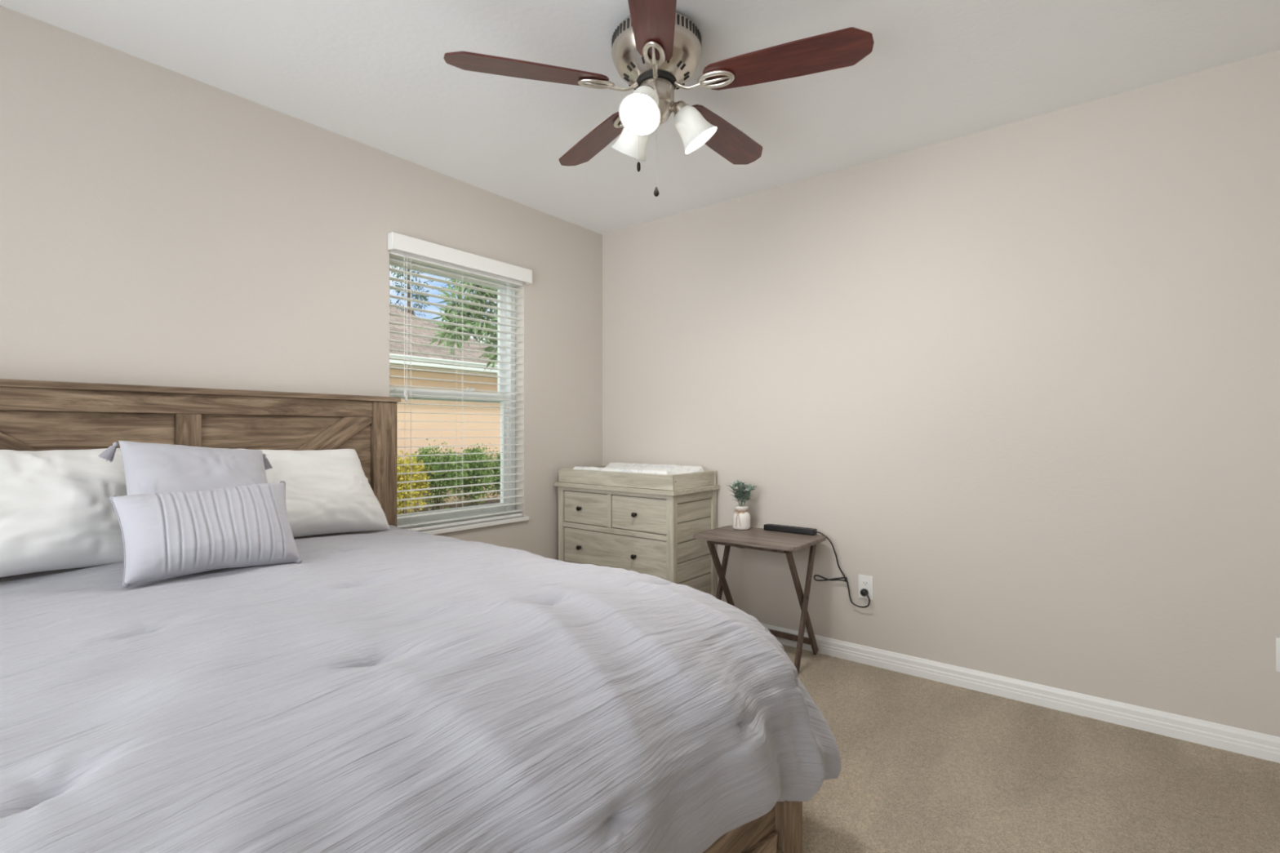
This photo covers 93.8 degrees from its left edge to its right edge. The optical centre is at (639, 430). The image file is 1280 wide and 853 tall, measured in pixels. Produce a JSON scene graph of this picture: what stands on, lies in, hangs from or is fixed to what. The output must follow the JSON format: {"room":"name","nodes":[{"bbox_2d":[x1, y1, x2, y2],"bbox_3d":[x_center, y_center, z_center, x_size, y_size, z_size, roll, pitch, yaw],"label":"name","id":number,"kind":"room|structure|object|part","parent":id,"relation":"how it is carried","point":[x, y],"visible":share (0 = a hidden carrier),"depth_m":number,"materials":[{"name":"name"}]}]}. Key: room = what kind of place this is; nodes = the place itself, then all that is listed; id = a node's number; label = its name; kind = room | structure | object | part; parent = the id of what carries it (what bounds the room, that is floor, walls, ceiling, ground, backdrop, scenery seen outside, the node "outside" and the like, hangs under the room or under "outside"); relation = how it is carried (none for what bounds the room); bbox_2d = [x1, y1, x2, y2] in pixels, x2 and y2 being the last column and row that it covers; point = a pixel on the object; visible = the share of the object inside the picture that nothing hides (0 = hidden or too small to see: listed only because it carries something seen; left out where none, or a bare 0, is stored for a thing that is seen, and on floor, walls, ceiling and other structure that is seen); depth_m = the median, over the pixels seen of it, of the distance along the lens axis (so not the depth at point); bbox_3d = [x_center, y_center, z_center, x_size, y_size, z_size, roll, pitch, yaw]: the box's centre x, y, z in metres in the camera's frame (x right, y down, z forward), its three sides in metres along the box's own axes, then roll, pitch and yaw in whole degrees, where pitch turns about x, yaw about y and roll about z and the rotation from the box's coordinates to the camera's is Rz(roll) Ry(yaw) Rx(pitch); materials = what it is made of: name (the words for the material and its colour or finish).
{"room":"bedroom","nodes":[
{"label":"bedroom","id":0,"kind":"room"},
{"bbox_2d":[0,4,602,559],"bbox_3d":[-1.607,-0.085,2.421,0.170,2.440,4.150,0,0,38],"label":"wall","id":1,"kind":"structure","parent":0,"point":[160,226],"depth_m":2.31,"materials":[{"name":"beige paint"}]},
{"bbox_2d":[389,257,528,534],"bbox_3d":[-0.982,-0.188,3.185,0.189,1.414,0.860,0,0,38],"label":"window","id":2,"kind":"structure","parent":1,"relation":"in","point":[397,390],"depth_m":3.39,"materials":[{"name":"white plastic"}]},
{"bbox_3d":[-1.034,-0.512,3.227,0.025,0.705,0.760,0,0,38],"label":"sash","id":3,"kind":"part","parent":2,"relation":"part of","materials":[{"name":"white plastic"}]},
{"bbox_3d":[-1.009,0.128,3.207,0.030,0.682,0.760,0,0,38],"label":"sash","id":4,"kind":"part","parent":2,"relation":"part of","materials":[{"name":"white plastic"}]},
{"bbox_2d":[387,231,532,530],"bbox_3d":[-0.927,-0.217,3.152,0.105,1.420,0.856,0,0,38],"label":"window blind","id":5,"kind":"object","parent":2,"relation":"attached to","point":[401,246],"visible":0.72,"depth_m":3.11,"materials":[{"name":"white plastic"}]},
{"bbox_3d":[-1.127,-0.497,2.878,0.011,0.716,0.020,0,0,38],"label":"pull cord","id":6,"kind":"part","parent":5,"relation":"part of","materials":[{"name":"white plastic"}]},
{"bbox_3d":[-0.945,-0.179,3.167,0.056,1.332,0.615,0,0,38],"label":"ladder cord","id":7,"kind":"part","parent":5,"relation":"part of","materials":[{"name":"white fabric"}]},
{"bbox_3d":[-0.951,0.486,3.161,0.050,0.014,0.808,0,0,38],"label":"rail","id":8,"kind":"part","parent":5,"relation":"part of","materials":[{"name":"white plastic"}]},
{"bbox_3d":[-0.946,0.507,3.157,0.098,0.023,0.860,0,0,38],"label":"sill","id":9,"kind":"part","parent":2,"relation":"part of","materials":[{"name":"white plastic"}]},
{"bbox_2d":[0,0,1279,235],"bbox_3d":[-0.053,-1.365,1.282,4.020,0.120,4.300,0,0,38],"label":"ceiling","id":10,"kind":"structure","parent":0,"point":[375,73],"depth_m":2.14,"materials":[{"name":"white paint"}]},
{"bbox_2d":[443,0,874,196],"bbox_3d":[0.090,-1.037,2.008,1.276,0.536,1.223,0,0,38],"label":"ceiling fan","id":11,"kind":"object","parent":10,"relation":"hanging from","point":[656,49],"visible":1,"depth_m":1.87,"materials":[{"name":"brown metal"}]},
{"bbox_3d":[-0.348,-1.119,1.861,0.501,0.006,0.138,0,12,-15],"label":"fan blade","id":12,"kind":"part","parent":11,"relation":"part of","materials":[{"name":"brown wood"}]},
{"bbox_3d":[-0.171,-1.119,2.317,0.138,0.006,0.501,-14,8,-32],"label":"fan blade","id":13,"kind":"part","parent":11,"relation":"part of","materials":[{"name":"brown wood"}]},
{"bbox_3d":[-0.026,-0.999,2.074,0.142,0.147,0.130,0,0,38],"label":"lamp shade","id":14,"kind":"part","parent":11,"relation":"part of","materials":[{"name":"white glass"}]},
{"bbox_3d":[-0.004,-0.972,1.957,0.002,0.189,0.003,0,0,38],"label":"pull chain","id":15,"kind":"part","parent":11,"relation":"part of","materials":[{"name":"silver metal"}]},
{"bbox_3d":[0.009,-0.999,1.840,0.129,0.147,0.142,0,0,38],"label":"lamp shade","id":16,"kind":"part","parent":11,"relation":"part of","materials":[{"name":"white glass"}]},
{"bbox_3d":[0.011,-1.010,1.855,0.062,0.086,0.074,0,0,38],"label":"light bulb","id":17,"kind":"part","parent":11,"relation":"part of","materials":[{"name":"white glass"}]},
{"bbox_3d":[0.030,-1.059,1.895,0.062,0.056,0.080,0,0,38],"label":"lamp arm","id":18,"kind":"part","parent":11,"relation":"part of","materials":[{"name":"silver metal"}]},
{"bbox_3d":[0.030,-1.119,1.552,0.138,0.006,0.501,12,1,3],"label":"fan blade","id":19,"kind":"part","parent":11,"relation":"part of","materials":[{"name":"brown wood"}]},
{"bbox_3d":[0.132,-1.059,1.978,0.070,0.056,0.072,0,0,38],"label":"lamp arm","id":20,"kind":"part","parent":11,"relation":"part of","materials":[{"name":"silver metal"}]},
{"bbox_3d":[0.192,-0.999,1.987,0.135,0.147,0.136,0,0,38],"label":"lamp shade","id":21,"kind":"part","parent":11,"relation":"part of","materials":[{"name":"white glass"}]},
{"bbox_3d":[0.317,-1.119,2.289,0.138,0.006,0.501,-15,-10,38],"label":"fan blade","id":22,"kind":"part","parent":11,"relation":"part of","materials":[{"name":"brown wood"}]},
{"bbox_3d":[0.441,-1.119,1.817,0.501,0.006,0.138,0,-12,21],"label":"fan blade","id":23,"kind":"part","parent":11,"relation":"part of","materials":[{"name":"brown wood"}]},
{"bbox_2d":[602,49,1279,737],"bbox_3d":[1.237,-0.085,2.907,4.020,2.440,0.150,0,0,38],"label":"wall","id":24,"kind":"structure","parent":0,"point":[1020,380],"depth_m":2.54,"materials":[{"name":"beige paint"}]},
{"bbox_2d":[858,573,873,599],"bbox_3d":[1.099,0.763,2.915,0.070,0.115,0.009,0,0,38],"label":"wall outlet","id":25,"kind":"object","parent":24,"relation":"attached to","point":[866,582],"visible":0.95,"depth_m":2.91,"materials":[{"name":"white plastic"}]},
{"bbox_2d":[862,580,868,586],"bbox_3d":[1.098,0.744,2.913,0.033,0.027,0.002,0,0,38],"label":"receptacle","id":26,"kind":"object","parent":25,"relation":"attached to","point":[864,583],"depth_m":2.91,"materials":[{"name":"white plastic"}]},
{"bbox_2d":[760,622,1279,763],"bbox_3d":[1.194,1.093,2.837,3.700,0.084,0.014,0,0,38],"label":"baseboard","id":27,"kind":"structure","parent":24,"relation":"attached to","point":[1239,740],"depth_m":2.42,"materials":[{"name":"white paint"}]},
{"bbox_2d":[1275,637,1279,671],"bbox_3d":[2.210,0.769,2.033,0.070,0.115,0.009,0,0,38],"label":"wall outlet","id":28,"kind":"object","parent":24,"relation":"attached to","point":[1277,640],"visible":1,"depth_m":2.05,"materials":[{"name":"white plastic"}]},
{"bbox_2d":[781,644,1279,852],"bbox_3d":[-0.053,1.195,1.282,4.020,0.120,4.300,0,0,38],"label":"floor","id":29,"kind":"structure","parent":0,"point":[928,766],"depth_m":1.94,"materials":[{"name":"beige carpet"}]},
{"bbox_2d":[0,378,802,852],"bbox_3d":[-0.871,0.491,1.556,2.042,1.288,1.602,0,0,38],"label":"bed","id":30,"kind":"object","parent":29,"relation":"on","point":[35,415],"visible":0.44,"depth_m":2.12,"materials":[{"name":"brown wood"}]},
{"bbox_3d":[-1.866,0.313,1.888,0.037,0.744,0.639,0,0,38],"label":"headboard panel","id":31,"kind":"part","parent":30,"relation":"part of","materials":[{"name":"brown wood"}]},
{"bbox_3d":[-1.639,-0.095,2.165,0.058,0.070,1.354,0,0,38],"label":"headboard rail","id":32,"kind":"part","parent":30,"relation":"part of","materials":[{"name":"brown wood"}]},
{"bbox_3d":[-1.421,0.313,2.448,0.037,0.744,0.639,0,0,38],"label":"headboard panel","id":33,"kind":"part","parent":30,"relation":"part of","materials":[{"name":"brown wood"}]},
{"bbox_3d":[-1.182,0.502,2.739,0.070,1.266,0.112,0,0,38],"label":"headboard post","id":34,"kind":"part","parent":30,"relation":"part of","materials":[{"name":"brown wood"}]},
{"bbox_2d":[0,524,841,852],"bbox_3d":[-0.766,0.704,1.558,2.011,0.644,1.868,0,0,38],"label":"comforter","id":35,"kind":"object","parent":30,"relation":"on","point":[395,690],"visible":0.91,"depth_m":1.01,"materials":[{"name":"grey fabric"}]},
{"bbox_2d":[0,448,127,577],"bbox_3d":[-1.790,0.232,1.651,0.287,0.365,0.667,0,0,38],"label":"bed pillow","id":36,"kind":"object","parent":35,"relation":"on","point":[57,512],"visible":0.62,"depth_m":1.70,"materials":[{"name":"white fabric"}]},
{"bbox_2d":[97,440,272,495],"bbox_3d":[-1.329,0.206,1.834,0.311,0.353,0.462,0,0,38],"label":"throw pillow","id":37,"kind":"object","parent":35,"relation":"on","point":[148,468],"visible":0.43,"depth_m":1.77,"materials":[{"name":"grey fabric"}]},
{"bbox_2d":[109,480,302,587],"bbox_3d":[-1.204,0.280,1.694,0.214,0.240,0.432,0,0,38],"label":"lumbar pillow","id":38,"kind":"object","parent":35,"relation":"on","point":[166,535],"visible":1,"depth_m":1.62,"materials":[{"name":"grey fabric"}]},
{"bbox_2d":[242,448,390,537],"bbox_3d":[-1.302,0.241,2.232,0.248,0.364,0.796,0,0,33],"label":"bed pillow","id":39,"kind":"object","parent":35,"relation":"on","point":[328,491],"visible":0.49,"depth_m":2.28,"materials":[{"name":"white fabric"}]},
{"bbox_3d":[-0.098,0.825,0.941,0.055,0.070,1.368,0,0,38],"label":"footboard rail","id":40,"kind":"part","parent":30,"relation":"part of","materials":[{"name":"brown wood"}]},
{"bbox_3d":[-0.103,0.943,0.945,0.030,0.163,1.368,0,0,38],"label":"footboard panel","id":41,"kind":"part","parent":30,"relation":"part of","materials":[{"name":"brown wood"}]},
{"bbox_3d":[-0.098,1.055,0.941,0.055,0.060,1.368,0,0,38],"label":"footboard rail","id":42,"kind":"part","parent":30,"relation":"part of","materials":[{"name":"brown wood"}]},
{"bbox_3d":[0.361,0.955,1.518,0.065,0.360,0.105,0,0,38],"label":"footboard post","id":43,"kind":"part","parent":30,"relation":"part of","materials":[{"name":"brown wood"}]},
{"bbox_2d":[554,481,719,597],"bbox_3d":[-0.035,0.723,3.506,0.881,0.824,0.455,0,0,38],"label":"dresser","id":44,"kind":"object","parent":29,"relation":"on","point":[642,531],"visible":0.71,"depth_m":3.30,"materials":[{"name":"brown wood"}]},
{"bbox_3d":[-0.466,0.735,3.615,0.042,0.800,0.040,0,0,38],"label":"post","id":45,"kind":"part","parent":44,"relation":"part of","materials":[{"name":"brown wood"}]},
{"bbox_3d":[-0.311,0.452,3.495,0.343,0.182,0.031,0,0,38],"label":"drawer","id":46,"kind":"part","parent":44,"relation":"part of","materials":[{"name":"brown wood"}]},
{"bbox_3d":[-0.152,0.561,3.360,0.766,0.028,0.029,0,0,38],"label":"rail","id":47,"kind":"part","parent":44,"relation":"part of","materials":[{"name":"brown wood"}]},
{"bbox_3d":[-0.152,0.346,3.360,0.766,0.022,0.029,0,0,38],"label":"rail","id":48,"kind":"part","parent":44,"relation":"part of","materials":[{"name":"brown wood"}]},
{"bbox_3d":[-0.148,0.679,3.366,0.758,0.200,0.031,0,0,38],"label":"drawer","id":49,"kind":"part","parent":44,"relation":"part of","materials":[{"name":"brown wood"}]},
{"bbox_3d":[-0.035,0.682,3.234,0.027,0.027,0.029,0,0,38],"label":"knob","id":50,"kind":"part","parent":44,"relation":"part of","materials":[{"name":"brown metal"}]},
{"bbox_3d":[-0.032,0.455,3.232,0.027,0.027,0.029,0,0,38],"label":"knob","id":51,"kind":"part","parent":44,"relation":"part of","materials":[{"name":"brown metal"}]},
{"bbox_2d":[558,465,715,490],"bbox_3d":[-0.027,0.270,3.515,0.842,0.080,0.431,0,0,38],"label":"tray","id":52,"kind":"object","parent":44,"relation":"on","point":[707,477],"visible":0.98,"depth_m":3.29,"materials":[{"name":"brown wood"}]},
{"bbox_2d":[566,465,606,469],"bbox_3d":[-0.348,0.270,3.769,0.016,0.080,0.402,0,0,38],"label":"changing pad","id":53,"kind":"object","parent":52,"relation":"on","point":[603,466],"depth_m":3.85,"materials":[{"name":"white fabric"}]},
{"bbox_2d":[558,468,674,490],"bbox_3d":[-0.157,0.270,3.351,0.842,0.080,0.014,0,0,38],"label":"panel","id":54,"kind":"object","parent":52,"relation":"attached to","point":[637,480],"depth_m":3.31,"materials":[{"name":"beige wood"}]},
{"bbox_2d":[673,471,714,490],"bbox_3d":[0.294,0.270,3.260,0.016,0.080,0.402,0,0,38],"label":"panel","id":55,"kind":"object","parent":52,"relation":"attached to","point":[683,481],"depth_m":3.24,"materials":[{"name":"beige wood"}]},
{"bbox_2d":[573,462,703,475],"bbox_3d":[-0.020,0.255,3.507,0.725,0.105,0.394,0,0,38],"label":"changing pad","id":56,"kind":"object","parent":44,"relation":"on","point":[669,469],"visible":0.32,"depth_m":3.48,"materials":[{"name":"white fabric"}]},
{"bbox_3d":[0.000,0.452,3.248,0.379,0.182,0.031,0,0,38],"label":"drawer","id":57,"kind":"part","parent":44,"relation":"part of","materials":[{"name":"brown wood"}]},
{"bbox_3d":[0.167,0.735,3.112,0.042,0.800,0.040,0,0,38],"label":"post","id":58,"kind":"part","parent":44,"relation":"part of","materials":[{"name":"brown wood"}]},
{"bbox_3d":[0.288,0.698,3.265,0.018,0.633,0.348,0,0,38],"label":"plank panel","id":59,"kind":"part","parent":44,"relation":"part of","materials":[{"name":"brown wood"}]},
{"bbox_3d":[0.291,0.358,3.263,0.026,0.044,0.348,0,0,38],"label":"rail","id":60,"kind":"part","parent":44,"relation":"part of","materials":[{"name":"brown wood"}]},
{"bbox_3d":[0.409,0.735,3.418,0.042,0.800,0.040,0,0,38],"label":"post","id":61,"kind":"part","parent":44,"relation":"part of","materials":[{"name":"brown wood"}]},
{"bbox_2d":[693,524,826,671],"bbox_3d":[0.602,0.828,3.007,0.560,0.606,0.421,0,0,38],"label":"tray table","id":62,"kind":"object","parent":29,"relation":"on","point":[753,538],"visible":0.86,"depth_m":2.92,"materials":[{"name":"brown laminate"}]},
{"bbox_3d":[0.455,0.839,3.165,0.016,0.584,0.358,0,0,38],"label":"leg","id":63,"kind":"part","parent":62,"relation":"part of","materials":[{"name":"brown wood"}]},
{"bbox_3d":[0.423,0.839,3.161,0.016,0.578,0.236,0,0,38],"label":"leg","id":64,"kind":"part","parent":62,"relation":"part of","materials":[{"name":"brown wood"}]},
{"bbox_2d":[732,505,750,529],"bbox_3d":[0.541,0.463,3.192,0.095,0.123,0.095,0,0,-7],"label":"vase","id":65,"kind":"object","parent":62,"relation":"on","point":[740,517],"visible":1,"depth_m":3.16,"materials":[{"name":"white ceramic"}]},
{"bbox_2d":[725,480,755,506],"bbox_3d":[0.548,0.344,3.186,0.169,0.162,0.172,0,0,38],"label":"leafy sprig","id":66,"kind":"object","parent":65,"relation":"on","point":[741,486],"visible":0.96,"depth_m":3.18,"materials":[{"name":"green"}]},
{"bbox_3d":[0.788,0.839,2.900,0.016,0.584,0.358,0,0,38],"label":"leg","id":67,"kind":"part","parent":62,"relation":"part of","materials":[{"name":"brown wood"}]},
{"bbox_3d":[0.791,0.839,2.868,0.016,0.578,0.236,0,0,38],"label":"leg","id":68,"kind":"part","parent":62,"relation":"part of","materials":[{"name":"brown wood"}]},
{"bbox_2d":[764,523,870,608],"bbox_3d":[0.883,0.677,3.018,0.534,0.367,0.079,0,0,36],"label":"power strip","id":69,"kind":"object","parent":62,"relation":"on","point":[790,529],"visible":1,"depth_m":3.01,"materials":[{"name":"black plastic"}]},
{"bbox_3d":[0.984,0.683,2.949,0.289,0.355,0.058,0,0,38],"label":"cord","id":70,"kind":"part","parent":69,"relation":"part of","materials":[{"name":"black plastic"}]},
{"label":"outside","id":71,"kind":"structure","parent":0,"visible":0},
{"bbox_3d":[-10.210,1.435,15.732,29.800,0.100,22.000,0,0,38],"label":"lawn","id":72,"kind":"structure","parent":71,"visible":0},
{"bbox_2d":[390,266,433,316],"bbox_3d":[-9.071,-3.032,23.485,1.412,8.834,2.148,0,0,38],"label":"slender tree","id":73,"kind":"object","parent":72,"relation":"on","point":[398,275],"visible":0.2,"depth_m":23.40,"materials":[{"name":"green plant"}]},
{"bbox_2d":[389,306,500,507],"bbox_3d":[-6.466,-0.670,11.578,6.030,4.110,7.350,0,0,38],"label":"neighbor house","id":74,"kind":"structure","parent":72,"relation":"on","point":[487,434],"depth_m":11.24,"materials":[{"name":"beige paint"}]},
{"bbox_2d":[396,496,500,515],"bbox_3d":[-2.501,1.370,10.887,2.300,0.030,10.000,0,0,38],"label":"mulch","id":75,"kind":"object","parent":72,"relation":"on","point":[491,501],"visible":0.07,"depth_m":10.79,"materials":[{"name":"brown wood"}]},
{"bbox_2d":[396,449,432,514],"bbox_3d":[-3.716,0.874,9.402,1.000,1.139,0.844,0,0,38],"label":"shrub","id":76,"kind":"object","parent":75,"relation":"on","point":[415,468],"visible":0.6,"depth_m":9.30,"materials":[{"name":"yellow plant"}]},
{"bbox_2d":[409,436,472,511],"bbox_3d":[-3.422,0.808,10.180,1.051,1.413,1.120,0,0,38],"label":"shrub","id":77,"kind":"object","parent":75,"relation":"on","point":[445,458],"visible":0.66,"depth_m":10.03,"materials":[{"name":"green plant"}]},
{"bbox_2d":[444,443,500,506],"bbox_3d":[-2.987,0.839,10.759,1.003,1.238,1.001,0,0,38],"label":"shrub","id":78,"kind":"object","parent":75,"relation":"on","point":[469,457],"visible":0.59,"depth_m":10.65,"materials":[{"name":"green plant"}]},
{"bbox_2d":[486,447,500,502],"bbox_3d":[-2.491,0.858,11.295,1.095,1.156,1.013,0,0,38],"label":"shrub","id":79,"kind":"object","parent":75,"relation":"on","point":[498,462],"visible":0.16,"depth_m":11.13,"materials":[{"name":"green plant"}]},
{"bbox_2d":[417,277,497,371],"bbox_3d":[-1.916,-0.704,9.782,1.840,4.177,2.984,0,0,38],"label":"broadleaf tree","id":80,"kind":"object","parent":72,"relation":"on","point":[450,319],"visible":0.27,"depth_m":9.17,"materials":[{"name":"green plant"}]}
]}

